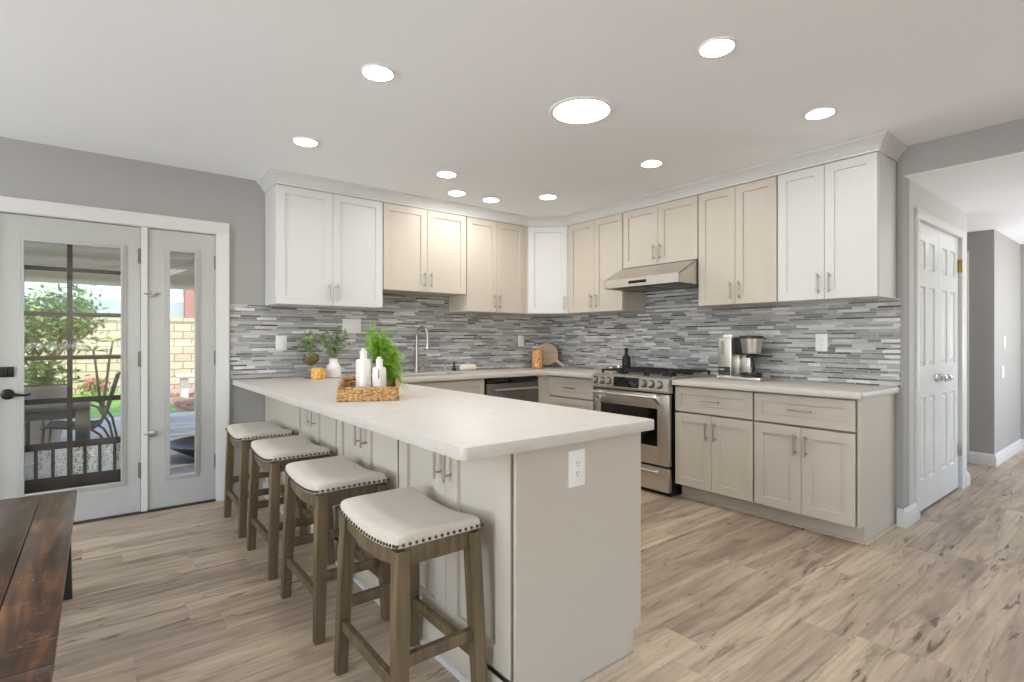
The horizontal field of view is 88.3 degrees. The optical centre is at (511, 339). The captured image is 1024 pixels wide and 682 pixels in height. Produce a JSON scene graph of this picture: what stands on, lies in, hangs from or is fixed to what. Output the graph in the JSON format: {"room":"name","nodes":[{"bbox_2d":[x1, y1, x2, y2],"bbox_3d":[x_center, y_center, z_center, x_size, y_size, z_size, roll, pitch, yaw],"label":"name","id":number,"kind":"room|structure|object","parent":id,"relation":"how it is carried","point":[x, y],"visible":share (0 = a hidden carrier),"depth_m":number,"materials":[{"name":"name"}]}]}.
{"room":"kitchen","nodes":[
{"label":"kitchen","id":0,"kind":"room"},
{"bbox_2d":[0,137,500,496],"bbox_3d":[-2.052,-0.018,4.154,11.750,2.445,0.140,0,0,-38],"label":"wall","id":1,"kind":"structure","parent":0,"point":[28,170],"depth_m":3.75,"materials":[{"name":"grey paint"}]},
{"bbox_2d":[0,211,215,511],"bbox_3d":[-2.726,0.195,3.619,1.270,2.020,0.130,0,0,-38],"label":"doorframe","id":2,"kind":"object","parent":1,"relation":"attached to","point":[143,230],"visible":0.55,"depth_m":3.67,"materials":[{"name":"white paint"}]},
{"bbox_2d":[0,213,140,521],"bbox_3d":[-2.857,0.206,3.434,0.746,1.969,0.102,0,0,-38],"label":"door","id":3,"kind":"structure","parent":2,"relation":"attached to","point":[123,496],"depth_m":3.38,"materials":[{"name":"white wood"}]},
{"bbox_2d":[25,245,120,493],"bbox_3d":[-2.934,0.205,3.519,0.740,1.960,0.024,0,0,-38],"label":"screen door","id":4,"kind":"structure","parent":2,"relation":"attached to","point":[70,480],"depth_m":3.50,"materials":[{"name":"brown metal"}]},
{"bbox_2d":[144,229,215,509],"bbox_3d":[-2.390,0.206,3.823,0.459,1.969,0.068,0,0,-38],"label":"door","id":5,"kind":"structure","parent":2,"relation":"attached to","point":[165,489],"depth_m":3.79,"materials":[{"name":"white wood"}]},
{"bbox_2d":[0,196,228,500],"bbox_3d":[-2.675,0.165,3.561,1.370,2.080,0.024,0,0,-38],"label":"trim","id":6,"kind":"structure","parent":1,"relation":"attached to","point":[9,204],"depth_m":3.93,"materials":[{"name":"white paint"}]},
{"bbox_2d":[73,499,215,524],"bbox_3d":[-2.718,1.198,3.619,1.198,0.012,0.140,0,0,-38],"label":"trim","id":7,"kind":"structure","parent":1,"relation":"attached to","point":[211,500],"depth_m":3.65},
{"bbox_2d":[265,184,382,309],"bbox_3d":[-1.497,-0.709,4.261,0.842,0.886,0.360,0,0,-38],"label":"upper cabinet","id":8,"kind":"object","parent":1,"relation":"attached to","point":[323,249],"visible":1,"depth_m":4.11,"materials":[{"name":"white paint"}]},
{"bbox_2d":[383,202,465,296],"bbox_3d":[-0.838,-0.786,4.777,0.828,0.730,0.360,0,0,-38],"label":"upper cabinet","id":9,"kind":"object","parent":1,"relation":"attached to","point":[424,251],"visible":0.94,"depth_m":4.64,"materials":[{"name":"beige paint"}]},
{"bbox_2d":[449,217,526,314],"bbox_3d":[-0.221,-0.709,5.262,0.737,0.886,0.360,0,0,-38],"label":"upper cabinet","id":10,"kind":"object","parent":1,"relation":"attached to","point":[496,252],"visible":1,"depth_m":5.13,"materials":[{"name":"beige paint"}]},
{"bbox_2d":[513,226,587,315],"bbox_3d":[0.393,-0.709,5.582,0.620,0.886,0.613,0,0,-38],"label":"upper cabinet","id":11,"kind":"object","parent":1,"relation":"attached to","point":[547,247],"visible":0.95,"depth_m":5.37,"materials":[{"name":"white paint"}]},
{"bbox_2d":[230,288,900,386],"bbox_3d":[0.185,-0.171,3.701,3.288,0.949,3.334,0,0,-38],"label":"backsplash","id":12,"kind":"structure","parent":1,"relation":"attached to","point":[673,331],"depth_m":4.51,"materials":[{"name":"tile"}]},
{"bbox_2d":[276,336,286,350],"bbox_3d":[-1.841,0.027,4.213,0.085,0.120,0.011,0,0,-38],"label":"light switch","id":13,"kind":"object","parent":12,"relation":"attached to","point":[281,341],"visible":1,"depth_m":4.21,"materials":[{"name":"white plastic"}]},
{"bbox_2d":[342,319,360,332],"bbox_3d":[-1.387,-0.120,4.570,0.165,0.120,0.011,0,0,-38],"label":"light switch","id":14,"kind":"object","parent":12,"relation":"attached to","point":[351,325],"visible":0.98,"depth_m":4.57,"materials":[{"name":"white plastic"}]},
{"bbox_2d":[518,336,523,346],"bbox_3d":[0.099,0.015,5.737,0.078,0.120,0.009,0,0,-38],"label":"wall outlet","id":15,"kind":"object","parent":12,"relation":"attached to","point":[520,338],"visible":1,"depth_m":5.73,"materials":[{"name":"white plastic"}]},
{"bbox_2d":[815,334,827,350],"bbox_3d":[2.209,0.020,3.766,0.009,0.125,0.080,0,0,-38],"label":"wall outlet","id":16,"kind":"object","parent":12,"relation":"attached to","point":[821,340],"visible":1,"depth_m":3.76,"materials":[{"name":"white plastic"}]},
{"bbox_2d":[819,338,823,346],"bbox_3d":[2.207,0.020,3.764,0.003,0.067,0.033,0,0,-38],"label":"socket","id":17,"kind":"object","parent":16,"relation":"attached to","point":[821,340],"depth_m":3.76,"materials":[{"name":"white plastic"}]},
{"bbox_2d":[0,0,1023,216],"bbox_3d":[-0.432,-1.300,-0.041,9.120,0.120,8.740,0,0,-38],"label":"ceiling","id":18,"kind":"structure","parent":0,"point":[223,87],"depth_m":2.56,"materials":[{"name":"paint"}]},
{"bbox_2d":[292,137,318,146],"bbox_3d":[-1.289,-1.234,3.296,0.153,0.012,0.153,0,0,-38],"label":"recessed light","id":19,"kind":"object","parent":18,"relation":"in","point":[302,141],"visible":1,"depth_m":3.28,"materials":[{"name":"white plastic"}]},
{"bbox_2d":[361,64,394,81],"bbox_3d":[-0.621,-1.234,2.445,0.153,0.012,0.153,0,0,-38],"label":"recessed light","id":20,"kind":"object","parent":18,"relation":"in","point":[375,72],"visible":1,"depth_m":2.43,"materials":[{"name":"white plastic"}]},
{"bbox_2d":[436,171,456,177],"bbox_3d":[-0.489,-1.234,3.944,0.153,0.012,0.153,0,0,-38],"label":"recessed light","id":21,"kind":"object","parent":18,"relation":"in","point":[445,174],"visible":1,"depth_m":3.92,"materials":[{"name":"white plastic"}]},
{"bbox_2d":[448,190,465,195],"bbox_3d":[-0.465,-1.234,4.447,0.153,0.012,0.153,0,0,-38],"label":"recessed light","id":22,"kind":"object","parent":18,"relation":"in","point":[452,192],"visible":1,"depth_m":4.43,"materials":[{"name":"white plastic"}]},
{"bbox_2d":[482,197,499,202],"bbox_3d":[-0.185,-1.234,4.666,0.153,0.012,0.153,0,0,-38],"label":"recessed light","id":23,"kind":"object","parent":18,"relation":"in","point":[488,199],"visible":1,"depth_m":4.64,"materials":[{"name":"white plastic"}]},
{"bbox_2d":[539,194,556,199],"bbox_3d":[0.311,-1.234,4.568,0.153,0.012,0.153,0,0,-38],"label":"recessed light","id":24,"kind":"object","parent":18,"relation":"in","point":[545,196],"visible":1,"depth_m":4.54,"materials":[{"name":"white plastic"}]},
{"bbox_2d":[549,96,613,124],"bbox_3d":[0.376,-1.234,2.856,0.348,0.012,0.348,0,0,-38],"label":"ceiling light","id":25,"kind":"object","parent":18,"relation":"attached to","point":[579,110],"visible":1,"depth_m":2.83,"materials":[{"name":"white plastic"}]},
{"bbox_2d":[640,159,662,167],"bbox_3d":[0.979,-1.234,3.703,0.153,0.012,0.153,0,0,-38],"label":"recessed light","id":26,"kind":"object","parent":18,"relation":"in","point":[654,162],"visible":1,"depth_m":3.68,"materials":[{"name":"white plastic"}]},
{"bbox_2d":[698,36,736,57],"bbox_3d":[0.867,-1.234,2.232,0.153,0.012,0.153,0,0,-38],"label":"recessed light","id":27,"kind":"object","parent":18,"relation":"in","point":[723,45],"visible":1,"depth_m":2.22,"materials":[{"name":"white plastic"}]},
{"bbox_2d":[804,107,835,119],"bbox_3d":[1.681,-1.234,2.880,0.153,0.012,0.153,0,0,-38],"label":"recessed light","id":28,"kind":"object","parent":18,"relation":"in","point":[821,112],"visible":1,"depth_m":2.87,"materials":[{"name":"white plastic"}]},
{"bbox_2d":[52,450,1023,681],"bbox_3d":[1.185,1.230,1.203,13.200,0.050,8.700,0,0,-38],"label":"floor","id":29,"kind":"structure","parent":0,"point":[174,594],"depth_m":2.44,"materials":[{"name":"brown wood"}]},
{"bbox_2d":[0,490,76,681],"bbox_3d":[-1.806,0.979,1.742,0.524,0.451,1.920,0,0,-38],"label":"dining table","id":30,"kind":"object","parent":29,"relation":"on","point":[36,530],"visible":1,"depth_m":1.68,"materials":[{"name":"brown wood"}]},
{"bbox_2d":[224,421,293,538],"bbox_3d":[-1.677,0.889,3.494,0.329,0.630,0.511,0,0,-38],"label":"counter stool","id":31,"kind":"object","parent":29,"relation":"on","point":[239,436],"visible":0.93,"depth_m":3.36,"materials":[{"name":"brown wood"}]},
{"bbox_2d":[265,396,297,507],"bbox_3d":[-1.677,0.774,3.831,0.027,0.862,0.813,0,0,-38],"label":"filler panel","id":32,"kind":"object","parent":29,"relation":"on","point":[283,414],"visible":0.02,"depth_m":3.77,"materials":[{"name":"beige paint"}]},
{"bbox_2d":[247,435,334,580],"bbox_3d":[-1.239,0.889,2.936,0.329,0.630,0.511,0,0,-38],"label":"counter stool","id":33,"kind":"object","parent":29,"relation":"on","point":[272,455],"visible":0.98,"depth_m":2.82,"materials":[{"name":"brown wood"}]},
{"bbox_2d":[296,406,338,542],"bbox_3d":[-0.981,0.774,3.375,0.636,0.862,0.760,0,0,-38],"label":"base cabinet","id":34,"kind":"object","parent":29,"relation":"on","point":[321,430],"visible":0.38,"depth_m":3.15,"materials":[{"name":"beige paint"}]},
{"bbox_2d":[280,456,390,645],"bbox_3d":[-0.801,0.889,2.377,0.329,0.630,0.511,0,0,-38],"label":"counter stool","id":35,"kind":"object","parent":29,"relation":"on","point":[322,483],"visible":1,"depth_m":2.26,"materials":[{"name":"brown wood"}]},
{"bbox_2d":[337,420,398,557],"bbox_3d":[-0.510,0.774,2.776,0.636,0.862,0.760,0,0,-38],"label":"base cabinet","id":36,"kind":"object","parent":29,"relation":"on","point":[373,451],"visible":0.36,"depth_m":2.54,"materials":[{"name":"beige paint"}]},
{"bbox_2d":[334,487,486,681],"bbox_3d":[-0.362,0.889,1.819,0.329,0.630,0.511,0,0,-38],"label":"counter stool","id":37,"kind":"object","parent":29,"relation":"on","point":[404,528],"visible":1,"depth_m":1.71,"materials":[{"name":"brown wood"}]},
{"bbox_2d":[404,379,483,394],"bbox_3d":[-0.787,0.774,4.638,0.938,0.862,0.642,0,0,-38],"label":"base cabinet","id":38,"kind":"object","parent":29,"relation":"on","point":[476,386],"visible":0.02,"depth_m":4.54,"materials":[{"name":"beige paint"}]},
{"bbox_2d":[484,376,538,402],"bbox_3d":[-0.151,0.776,5.110,0.610,0.857,0.662,0,0,-38],"label":"dishwasher","id":39,"kind":"object","parent":29,"relation":"on","point":[525,388],"visible":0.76,"depth_m":4.90,"materials":[{"name":"black metal"}]},
{"bbox_2d":[399,432,640,681],"bbox_3d":[-0.014,0.774,2.157,0.654,0.862,0.824,0,0,-38],"label":"base cabinet","id":40,"kind":"object","parent":29,"relation":"on","point":[561,564],"visible":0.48,"depth_m":1.82,"materials":[{"name":"beige paint"}]},
{"bbox_2d":[263,480,502,681],"bbox_3d":[-0.971,1.155,2.896,0.011,0.100,3.169,0,0,-38],"label":"baseboard","id":41,"kind":"structure","parent":40,"relation":"attached to","point":[459,659],"depth_m":2.05,"materials":[{"name":"beige paint"}]},
{"bbox_2d":[233,366,653,460],"bbox_3d":[0.156,0.323,3.744,3.263,0.039,3.213,0,0,-38],"label":"countertop","id":42,"kind":"structure","parent":40,"relation":"on","point":[461,426],"depth_m":2.14,"materials":[{"name":"white stone"}]},
{"bbox_2d":[296,330,319,378],"bbox_3d":[-1.605,0.109,4.156,0.181,0.390,0.175,0,0,27],"label":"potted plant","id":43,"kind":"object","parent":42,"relation":"on","point":[311,358],"visible":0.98,"depth_m":4.12,"materials":[{"name":"plant"}]},
{"bbox_2d":[311,366,325,378],"bbox_3d":[-1.496,0.255,4.076,0.082,0.098,0.082,0,0,17],"label":"candle","id":44,"kind":"object","parent":42,"relation":"on","point":[316,373],"visible":1,"depth_m":4.04,"materials":[{"name":"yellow wax"}]},
{"bbox_2d":[320,329,351,377],"bbox_3d":[-1.425,0.102,4.244,0.251,0.404,0.220,0,0,-38],"label":"vase","id":45,"kind":"object","parent":42,"relation":"on","point":[333,369],"visible":1,"depth_m":4.22,"materials":[{"name":"white ceramic"}]},
{"bbox_2d":[337,376,398,401],"bbox_3d":[-0.738,0.250,2.729,0.301,0.107,0.286,0,0,-13],"label":"woven tray","id":46,"kind":"object","parent":42,"relation":"on","point":[362,394],"visible":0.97,"depth_m":2.60,"materials":[{"name":"brown wicker"}]},
{"bbox_2d":[356,349,370,386],"bbox_3d":[-0.770,0.169,2.734,0.070,0.244,0.070,0,0,32],"label":"ceramic bottle","id":47,"kind":"object","parent":46,"relation":"in","point":[363,365],"visible":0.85,"depth_m":2.71,"materials":[{"name":"white ceramic"}]},
{"bbox_2d":[372,357,385,386],"bbox_3d":[-0.689,0.190,2.737,0.064,0.202,0.067,0,0,32],"label":"ceramic bottle","id":48,"kind":"object","parent":46,"relation":"in","point":[378,372],"visible":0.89,"depth_m":2.71,"materials":[{"name":"white ceramic"}]},
{"bbox_2d":[362,321,408,390],"bbox_3d":[-0.675,0.094,2.837,0.260,0.395,0.198,0,0,-8],"label":"potted fern","id":49,"kind":"object","parent":46,"relation":"in","point":[379,347],"visible":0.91,"depth_m":2.81,"materials":[{"name":"plant"}]},
{"bbox_2d":[386,380,394,386],"bbox_3d":[-0.664,0.254,2.837,0.068,0.075,0.068,0,0,-38],"label":"pot","id":50,"kind":"object","parent":46,"relation":"in","point":[389,383],"depth_m":2.81,"materials":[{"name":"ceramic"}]},
{"bbox_2d":[414,326,429,372],"bbox_3d":[-0.818,0.087,4.846,0.112,0.432,0.179,0,0,-38],"label":"faucet","id":51,"kind":"object","parent":42,"relation":"on","point":[427,346],"visible":1,"depth_m":4.86,"materials":[{"name":"silver metal"}]},
{"bbox_2d":[459,364,475,370],"bbox_3d":[-0.434,0.271,5.201,0.176,0.065,0.073,0,0,-44],"label":"rolled towel","id":52,"kind":"object","parent":42,"relation":"on","point":[463,367],"visible":1,"depth_m":5.16,"materials":[{"name":"beige fabric"}]},
{"bbox_2d":[531,344,543,368],"bbox_3d":[0.269,0.175,5.601,0.130,0.258,0.130,0,0,-38],"label":"storage jar","id":53,"kind":"object","parent":42,"relation":"on","point":[537,355],"visible":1,"depth_m":5.55,"materials":[{"name":"clear glass"}]},
{"bbox_2d":[537,343,564,366],"bbox_3d":[0.420,0.170,5.800,0.316,0.266,0.079,0,0,0],"label":"cutting board","id":54,"kind":"object","parent":42,"relation":"on","point":[550,353],"visible":0.73,"depth_m":5.79,"materials":[{"name":"brown wood"}]},
{"bbox_2d":[622,348,630,367],"bbox_3d":[1.092,0.191,5.039,0.080,0.226,0.080,0,0,-38],"label":"bottle","id":55,"kind":"object","parent":42,"relation":"on","point":[626,360],"visible":0.84,"depth_m":5.01,"materials":[{"name":"black glass"}]},
{"bbox_2d":[568,449,584,487],"bbox_3d":[0.223,0.442,1.813,0.078,0.125,0.009,0,0,-38],"label":"wall outlet","id":56,"kind":"object","parent":40,"relation":"attached to","point":[576,458],"visible":1,"depth_m":1.81,"materials":[{"name":"white plastic"}]},
{"bbox_2d":[574,458,580,478],"bbox_3d":[0.224,0.442,1.812,0.033,0.067,0.003,0,0,-38],"label":"socket","id":57,"kind":"object","parent":56,"relation":"attached to","point":[577,461],"depth_m":1.81,"materials":[{"name":"white plastic"}]},
{"bbox_2d":[538,375,552,403],"bbox_3d":[0.363,0.774,5.548,0.711,0.862,0.631,0,0,-38],"label":"base cabinet","id":58,"kind":"object","parent":29,"relation":"on","point":[544,395],"visible":0.02,"depth_m":5.16,"materials":[{"name":"beige paint"}]},
{"bbox_2d":[550,376,597,410],"bbox_3d":[0.768,0.774,5.086,0.642,0.862,0.590,0,0,-38],"label":"base cabinet","id":59,"kind":"object","parent":29,"relation":"on","point":[574,392],"visible":0.31,"depth_m":4.90,"materials":[{"name":"beige paint"}]},
{"bbox_2d":[582,652,636,681],"bbox_3d":[0.237,1.196,1.817,0.582,0.018,0.016,0,0,-38],"label":"trim","id":60,"kind":"structure","parent":29,"relation":"on","point":[600,675],"depth_m":1.91,"materials":[{"name":"brown wood"}]},
{"bbox_2d":[591,367,715,496],"bbox_3d":[1.183,0.730,4.483,0.722,0.950,0.778,0,0,-38],"label":"gas range","id":61,"kind":"object","parent":29,"relation":"on","point":[644,392],"visible":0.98,"depth_m":4.16,"materials":[{"name":"silver metal"}]},
{"bbox_2d":[604,372,714,378],"bbox_3d":[1.228,0.294,4.517,0.580,0.008,0.762,0,0,-38],"label":"cooktop","id":62,"kind":"object","parent":61,"relation":"in","point":[693,374],"depth_m":4.28,"materials":[{"name":"black metal"}]},
{"bbox_2d":[675,385,760,513],"bbox_3d":[1.654,0.774,3.958,0.642,0.862,0.614,0,0,-38],"label":"base cabinet","id":63,"kind":"object","parent":29,"relation":"on","point":[714,427],"visible":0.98,"depth_m":3.76,"materials":[{"name":"beige paint"}]},
{"bbox_2d":[672,376,899,399],"bbox_3d":[1.855,0.323,3.701,0.643,0.039,1.266,0,0,-38],"label":"countertop","id":64,"kind":"structure","parent":63,"relation":"on","point":[822,389],"depth_m":3.42,"materials":[{"name":"white stone"}]},
{"bbox_2d":[717,334,769,381],"bbox_3d":[1.741,0.132,3.997,0.196,0.344,0.344,0,0,-38],"label":"coffee maker","id":65,"kind":"object","parent":64,"relation":"on","point":[736,352],"visible":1,"depth_m":4.02,"materials":[{"name":"silver metal"}]},
{"bbox_2d":[740,339,762,353],"bbox_3d":[1.789,0.048,3.940,0.160,0.112,0.160,0,0,-38],"label":"basket","id":66,"kind":"object","parent":65,"relation":"on","point":[747,346],"depth_m":3.88,"materials":[{"name":"silver metal"}]},
{"bbox_2d":[739,336,763,338],"bbox_3d":[1.789,-0.019,3.940,0.168,0.022,0.168,0,0,-38],"label":"lid","id":67,"kind":"object","parent":65,"relation":"on","point":[740,337],"depth_m":3.87,"materials":[{"name":"black plastic"}]},
{"bbox_2d":[681,494,896,544],"bbox_3d":[1.900,1.197,3.745,0.534,0.015,1.252,0,0,-38],"label":"trim","id":68,"kind":"structure","parent":63,"relation":"attached to","point":[894,525],"depth_m":3.38,"materials":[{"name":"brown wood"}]},
{"bbox_2d":[754,392,893,541],"bbox_3d":[2.037,0.774,3.470,0.642,0.862,0.623,0,0,-38],"label":"base cabinet","id":69,"kind":"object","parent":29,"relation":"on","point":[826,464],"visible":0.98,"depth_m":3.26,"materials":[{"name":"beige paint"}]},
{"bbox_2d":[553,118,1023,523],"bbox_3d":[3.151,-0.018,2.682,0.120,2.445,8.600,0,0,-38],"label":"wall","id":70,"kind":"structure","parent":0,"point":[1006,138],"depth_m":3.39,"materials":[{"name":"grey paint"}]},
{"bbox_2d":[256,131,907,226],"bbox_3d":[0.383,-1.196,4.412,4.585,0.087,1.916,0,0,10],"label":"crown molding","id":71,"kind":"structure","parent":70,"relation":"attached to","point":[886,143],"depth_m":4.12,"materials":[{"name":"white paint"}]},
{"bbox_2d":[569,213,644,313],"bbox_3d":[0.901,-0.709,5.146,0.360,0.886,0.697,0,0,-38],"label":"upper cabinet","id":72,"kind":"object","parent":70,"relation":"attached to","point":[595,246],"visible":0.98,"depth_m":5.02,"materials":[{"name":"beige paint"}]},
{"bbox_2d":[623,195,698,268],"bbox_3d":[1.352,-0.896,4.571,0.360,0.511,0.760,0,0,-38],"label":"upper cabinet","id":73,"kind":"object","parent":70,"relation":"attached to","point":[668,232],"visible":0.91,"depth_m":4.45,"materials":[{"name":"beige paint"}]},
{"bbox_2d":[604,260,698,293],"bbox_3d":[1.265,-0.534,4.504,0.580,0.198,0.754,0,0,-38],"label":"range hood","id":74,"kind":"object","parent":73,"relation":"attached to","point":[685,274],"visible":0.91,"depth_m":4.32,"materials":[{"name":"silver metal"}]},
{"bbox_2d":[699,176,795,307],"bbox_3d":[1.779,-0.709,4.028,0.360,0.886,0.618,0,0,-38],"label":"upper cabinet","id":75,"kind":"object","parent":70,"relation":"attached to","point":[738,225],"visible":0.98,"depth_m":3.91,"materials":[{"name":"beige paint"}]},
{"bbox_2d":[778,152,895,303],"bbox_3d":[2.158,-0.709,3.544,0.360,0.886,0.607,0,0,-38],"label":"upper cabinet","id":76,"kind":"object","parent":70,"relation":"attached to","point":[837,220],"visible":1,"depth_m":3.41,"materials":[{"name":"white paint"}]},
{"bbox_2d":[897,503,917,527],"bbox_3d":[2.598,1.147,3.465,0.253,0.115,0.050,0,0,-38],"label":"baseboard","id":77,"kind":"structure","parent":70,"relation":"attached to","point":[906,517],"depth_m":3.40,"materials":[{"name":"white paint"}]},
{"bbox_2d":[909,180,966,505],"bbox_3d":[2.163,0.076,5.243,1.487,2.258,3.350,0,0,-38],"label":"wall","id":78,"kind":"structure","parent":0,"point":[921,198],"depth_m":3.53,"materials":[{"name":"paint"}]},
{"bbox_2d":[920,222,947,510],"bbox_3d":[2.961,0.187,3.742,0.578,2.012,0.103,0,0,-38],"label":"door","id":79,"kind":"structure","parent":78,"relation":"in","point":[929,236],"depth_m":3.78,"materials":[{"name":"white paint"}]},
{"bbox_2d":[915,207,966,519],"bbox_3d":[3.176,0.159,3.961,1.274,2.092,0.118,0,0,-38],"label":"trim","id":80,"kind":"structure","parent":78,"relation":"attached to","point":[922,216],"depth_m":4.18,"materials":[{"name":"white paint"}]},
{"bbox_2d":[939,230,961,498],"bbox_3d":[3.415,0.187,4.098,0.570,2.012,0.103,0,0,-38],"label":"door","id":81,"kind":"structure","parent":78,"relation":"in","point":[949,264],"depth_m":4.08,"materials":[{"name":"white paint"}]},
{"bbox_2d":[966,471,969,486],"bbox_3d":[2.723,1.147,5.665,0.120,0.115,3.358,0,0,-38],"label":"baseboard","id":82,"kind":"structure","parent":78,"relation":"attached to","point":[967,472],"depth_m":4.34,"materials":[{"name":"white paint"}]},
{"bbox_2d":[904,152,1023,243],"bbox_3d":[3.818,-1.052,5.138,4.198,0.003,5.840,0,0,-38],"label":"ceiling","id":83,"kind":"structure","parent":0,"point":[990,191],"depth_m":3.71,"materials":[{"name":"paint"}]},
{"bbox_2d":[967,229,1019,453],"bbox_3d":[4.071,0.076,6.741,1.320,2.258,3.350,0,0,-38],"label":"wall","id":84,"kind":"structure","parent":0,"point":[994,258],"depth_m":5.14,"materials":[{"name":"grey paint"}]},
{"bbox_2d":[967,251,968,462],"bbox_3d":[4.167,0.170,5.535,0.017,2.070,0.965,0,0,-38],"label":"trim","id":85,"kind":"structure","parent":84,"relation":"attached to","point":[967,251],"depth_m":5.15,"materials":[{"name":"white paint"}]},
{"bbox_2d":[969,439,1023,466],"bbox_3d":[5.724,1.147,4.597,1.308,0.115,2.435,0,0,-38],"label":"baseboard","id":86,"kind":"structure","parent":84,"relation":"attached to","point":[994,460],"depth_m":5.13,"materials":[{"name":"white paint"}]},
{"bbox_2d":[1020,244,1023,438],"bbox_3d":[4.883,0.076,3.756,3.930,2.258,2.350,0,0,-38],"label":"wall","id":87,"kind":"structure","parent":0,"point":[1021,245],"depth_m":5.80,"materials":[{"name":"grey paint"}]},
{"label":"outside","id":88,"kind":"structure","parent":0,"visible":0},
{"bbox_2d":[25,317,194,393],"bbox_3d":[-10.581,0.415,13.198,12.500,2.020,0.260,0,0,-38],"label":"wall","id":89,"kind":"structure","parent":88,"point":[182,330],"depth_m":13.45,"materials":[{"name":"beige brick"}]},
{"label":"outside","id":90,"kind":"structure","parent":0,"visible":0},
{"bbox_2d":[64,392,178,419],"bbox_3d":[-10.115,1.323,9.851,6.100,0.004,5.540,0,0,-38],"label":"lawn","id":91,"kind":"structure","parent":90,"point":[115,408],"depth_m":10.15,"materials":[{"name":"green plant"}]},
{"bbox_2d":[25,283,119,372],"bbox_3d":[-8.903,-0.056,9.429,2.050,2.817,3.101,0,0,17],"label":"citrus tree","id":92,"kind":"object","parent":91,"relation":"on","point":[34,325],"visible":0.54,"depth_m":9.98,"materials":[{"name":"green plant"}]},
{"bbox_2d":[73,377,112,395],"bbox_3d":[-9.786,1.096,12.356,0.725,0.457,0.584,0,0,-19],"label":"clump","id":93,"kind":"object","parent":91,"relation":"on","point":[92,386],"visible":0.79,"depth_m":12.28,"materials":[{"name":"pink plant"}]},
{"bbox_2d":[74,335,120,411],"bbox_3d":[-7.422,0.618,9.561,0.813,1.419,0.556,0,0,-38],"label":"plant","id":94,"kind":"object","parent":91,"relation":"on","point":[117,338],"visible":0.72,"depth_m":9.53,"materials":[{"name":"green plant"}]},
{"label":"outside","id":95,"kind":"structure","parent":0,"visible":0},
{"bbox_2d":[170,388,194,411],"bbox_3d":[-6.256,1.320,12.880,3.690,0.130,5.540,0,0,-38],"label":"mulch bed","id":96,"kind":"object","parent":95,"point":[182,404],"visible":0.16,"depth_m":11.09,"materials":[{"name":"brown soil"}]},
{"bbox_2d":[174,373,194,397],"bbox_3d":[-7.169,1.055,12.253,1.100,0.540,0.400,0,0,-38],"label":"garden bench","id":97,"kind":"object","parent":96,"relation":"on","point":[184,378],"visible":0.45,"depth_m":11.91,"materials":[{"name":"concrete"}]},
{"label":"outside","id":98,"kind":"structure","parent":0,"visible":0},
{"bbox_2d":[25,282,194,317],"bbox_3d":[-15.703,-1.275,17.377,11.400,5.200,5.200,0,0,-38],"label":"neighbor house","id":99,"kind":"structure","parent":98,"point":[182,302],"depth_m":17.06,"materials":[{"name":"white paint"}]},
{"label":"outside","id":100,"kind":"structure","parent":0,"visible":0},
{"bbox_2d":[25,414,194,478],"bbox_3d":[-4.732,1.375,6.151,10.000,0.100,6.310,0,0,-38],"label":"floor","id":101,"kind":"structure","parent":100,"point":[181,426],"depth_m":6.61,"materials":[{"name":"concrete"}]},
{"bbox_2d":[25,397,30,459],"bbox_3d":[-5.784,0.835,5.839,0.640,0.980,0.600,0,0,-38],"label":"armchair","id":102,"kind":"object","parent":101,"relation":"on","point":[27,424],"visible":0.12,"depth_m":6.21,"materials":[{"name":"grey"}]},
{"bbox_2d":[25,402,90,473],"bbox_3d":[-4.467,0.957,4.776,1.020,0.735,0.840,0,0,-38],"label":"patio table","id":103,"kind":"object","parent":101,"relation":"on","point":[81,410],"visible":0.51,"depth_m":4.71,"materials":[{"name":"grey metal"}]},
{"bbox_2d":[25,352,91,443],"bbox_3d":[-6.052,0.710,6.771,0.959,1.229,0.808,0,0,3],"label":"potted plant","id":104,"kind":"object","parent":101,"relation":"on","point":[43,386],"visible":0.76,"depth_m":6.68,"materials":[{"name":"green plant"}]},
{"bbox_2d":[38,371,120,468],"bbox_3d":[-4.721,0.851,5.804,0.676,0.959,0.518,0,0,-34],"label":"patio chair","id":105,"kind":"object","parent":101,"relation":"on","point":[57,424],"visible":0.6,"depth_m":5.74,"materials":[{"name":"grey metal"}]},
{"bbox_2d":[25,241,194,289],"bbox_3d":[-5.067,-0.060,6.091,8.400,2.769,6.570,0,0,-38],"label":"patio cover","id":106,"kind":"object","parent":101,"relation":"on","point":[182,265],"visible":0.1,"depth_m":7.87,"materials":[{"name":"wood"}]},
{"bbox_2d":[170,435,194,457],"bbox_3d":[-3.346,1.235,6.037,1.060,0.180,1.060,0,0,-38],"label":"bowl","id":107,"kind":"object","parent":101,"relation":"on","point":[185,445],"visible":0.15,"depth_m":5.96,"materials":[{"name":"black metal"}]},
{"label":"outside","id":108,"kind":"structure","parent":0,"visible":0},
{"bbox_2d":[64,411,194,420],"bbox_3d":[-6.772,1.367,8.750,10.000,0.115,0.300,0,0,-38],"label":"curb","id":109,"kind":"object","parent":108,"point":[189,412],"depth_m":9.24,"materials":[{"name":"concrete"}]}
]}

